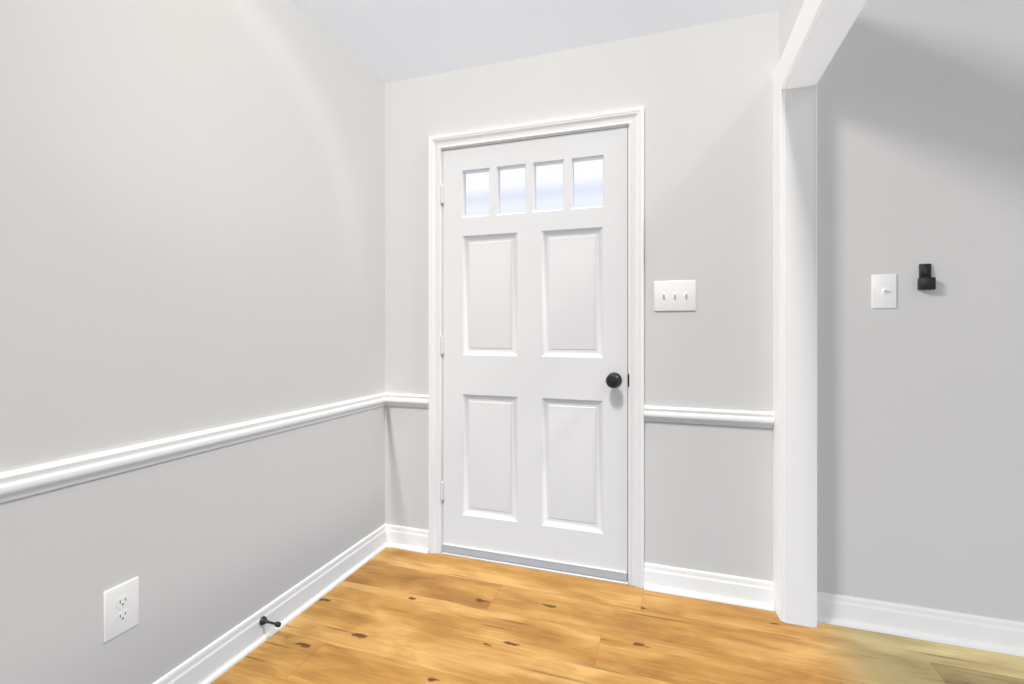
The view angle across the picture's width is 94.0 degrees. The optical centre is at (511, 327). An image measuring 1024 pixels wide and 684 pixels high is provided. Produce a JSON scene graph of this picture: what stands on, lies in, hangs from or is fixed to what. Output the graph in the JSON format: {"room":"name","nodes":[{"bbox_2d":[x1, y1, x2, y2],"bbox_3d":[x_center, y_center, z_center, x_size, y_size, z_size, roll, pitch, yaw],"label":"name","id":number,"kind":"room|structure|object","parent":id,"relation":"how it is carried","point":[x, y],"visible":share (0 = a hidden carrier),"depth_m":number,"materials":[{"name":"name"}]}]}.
{"room":"entryway","nodes":[
{"label":"entryway","id":0,"kind":"room"},
{"bbox_2d":[0,0,384,683],"bbox_3d":[-1.562,-0.074,0.088,0.150,2.440,5.500,0,0,18],"label":"wall","id":1,"kind":"structure","parent":0,"point":[192,216],"depth_m":1.47,"materials":[{"name":"grey paint"}]},
{"bbox_2d":[104,577,138,642],"bbox_3d":[-1.073,0.773,1.313,0.008,0.136,0.088,0,0,18],"label":"duplex electrical outlet","id":2,"kind":"object","parent":1,"relation":"attached to","point":[121,608],"visible":1,"depth_m":1.31,"materials":[{"name":"white plastic"}]},
{"bbox_2d":[0,393,395,502],"bbox_3d":[-1.480,0.350,0.061,0.023,0.123,5.201,0,0,18],"label":"trim","id":3,"kind":"structure","parent":1,"relation":"attached to","point":[23,482],"depth_m":1.39,"materials":[{"name":"white paint"}]},
{"bbox_2d":[153,524,396,683],"bbox_3d":[-1.477,1.093,0.059,0.031,0.105,5.200,0,0,18],"label":"baseboard","id":4,"kind":"structure","parent":1,"relation":"attached to","point":[215,659],"depth_m":1.81,"materials":[{"name":"white paint"}]},
{"bbox_2d":[259,616,280,626],"bbox_3d":[-0.878,1.077,1.741,0.082,0.030,0.030,0,0,18],"label":"door stop","id":5,"kind":"object","parent":4,"relation":"attached to","point":[263,620],"visible":1,"depth_m":1.74,"materials":[{"name":"black metal"}]},
{"bbox_2d":[288,0,781,83],"bbox_3d":[0.977,-1.355,-0.754,5.500,0.120,5.500,0,0,18],"label":"ceiling","id":6,"kind":"structure","parent":0,"point":[387,41],"depth_m":2.04,"materials":[{"name":"white paint"}]},
{"bbox_2d":[385,11,778,581],"bbox_3d":[0.279,-0.074,2.295,1.957,2.440,0.150,0,0,18],"label":"wall","id":7,"kind":"structure","parent":0,"point":[702,95],"depth_m":2.07,"materials":[{"name":"grey paint"}]},
{"bbox_2d":[441,551,627,584],"bbox_3d":[0.099,1.139,2.329,0.920,0.013,0.125,0,0,18],"label":"door threshold sill","id":8,"kind":"structure","parent":7,"relation":"attached to","point":[541,569],"depth_m":2.26,"materials":[{"name":"silver metal"}]},
{"bbox_2d":[441,127,628,580],"bbox_3d":[0.076,0.118,2.268,0.936,2.035,0.120,0,0,18],"label":"front door","id":9,"kind":"structure","parent":7,"relation":"in","point":[534,345],"depth_m":2.27,"materials":[{"name":"white paint"}]},
{"bbox_2d":[429,107,643,587],"bbox_3d":[0.104,0.087,2.342,1.059,2.118,0.172,0,0,18],"label":"door frame","id":10,"kind":"structure","parent":7,"relation":"attached to","point":[633,118],"depth_m":2.17,"materials":[{"name":"white paint"}]},
{"bbox_2d":[654,280,695,310],"bbox_3d":[0.705,-0.138,2.065,0.172,0.132,0.019,0,0,18],"label":"light switch","id":11,"kind":"object","parent":7,"relation":"attached to","point":[679,295],"visible":1,"depth_m":2.07,"materials":[{"name":"white plastic"}]},
{"bbox_2d":[644,406,773,427],"bbox_3d":[0.823,0.379,2.024,0.509,0.066,0.023,0,0,18],"label":"trim","id":12,"kind":"structure","parent":7,"relation":"attached to","point":[761,419],"depth_m":2.02,"materials":[{"name":"white paint"}]},
{"bbox_2d":[644,562,773,610],"bbox_3d":[0.822,1.093,2.019,0.509,0.105,0.031,0,0,18],"label":"baseboard","id":13,"kind":"structure","parent":7,"relation":"attached to","point":[716,587],"depth_m":2.02,"materials":[{"name":"white paint"}]},
{"bbox_2d":[210,547,1023,683],"bbox_3d":[0.977,1.206,-0.754,5.500,0.120,5.500,0,0,18],"label":"floor","id":14,"kind":"structure","parent":0,"point":[388,615],"depth_m":1.74,"materials":[{"name":"brown wood"}]},
{"bbox_2d":[779,0,803,60],"bbox_3d":[0.319,-0.074,-0.536,0.100,2.440,5.200,0,0,18],"label":"wall","id":15,"kind":"structure","parent":0,"point":[789,11],"depth_m":1.82,"materials":[{"name":"grey paint"}]},
{"bbox_2d":[773,0,866,627],"bbox_3d":[0.815,0.058,0.959,0.145,2.175,2.060,0,0,18],"label":"door frame","id":16,"kind":"structure","parent":15,"relation":"attached to","point":[820,30],"depth_m":1.84,"materials":[{"name":"white paint"}]},
{"bbox_2d":[817,0,1023,621],"bbox_3d":[2.743,-0.074,1.465,3.243,2.440,0.175,0,0,18],"label":"wall","id":17,"kind":"structure","parent":0,"point":[920,393],"depth_m":1.77,"materials":[{"name":"grey paint"}]},
{"bbox_2d":[871,274,896,308],"bbox_3d":[1.410,-0.138,1.805,0.080,0.130,0.019,0,0,18],"label":"light switch","id":18,"kind":"object","parent":17,"relation":"attached to","point":[883,291],"visible":1,"depth_m":1.81,"materials":[{"name":"white plastic"}]},
{"bbox_2d":[817,591,1023,656],"bbox_3d":[2.702,1.093,1.370,3.180,0.105,0.031,0,0,18],"label":"baseboard","id":19,"kind":"structure","parent":17,"relation":"attached to","point":[1003,636],"depth_m":1.73,"materials":[{"name":"white paint"}]},
{"bbox_2d":[917,264,935,289],"bbox_3d":[1.529,-0.188,1.760,0.046,0.098,0.030,0,0,18],"label":"wall hook","id":20,"kind":"object","parent":17,"relation":"attached to","point":[926,280],"visible":1,"depth_m":1.75,"materials":[{"name":"black metal"}]},
{"label":"outside","id":21,"kind":"structure","parent":0,"visible":0},
{"bbox_2d":[466,159,602,216],"bbox_3d":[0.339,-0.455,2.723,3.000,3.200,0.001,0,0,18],"label":"window panes","id":22,"kind":"structure","parent":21,"point":[516,202],"depth_m":2.78,"materials":[{"name":"glass"}]}
]}

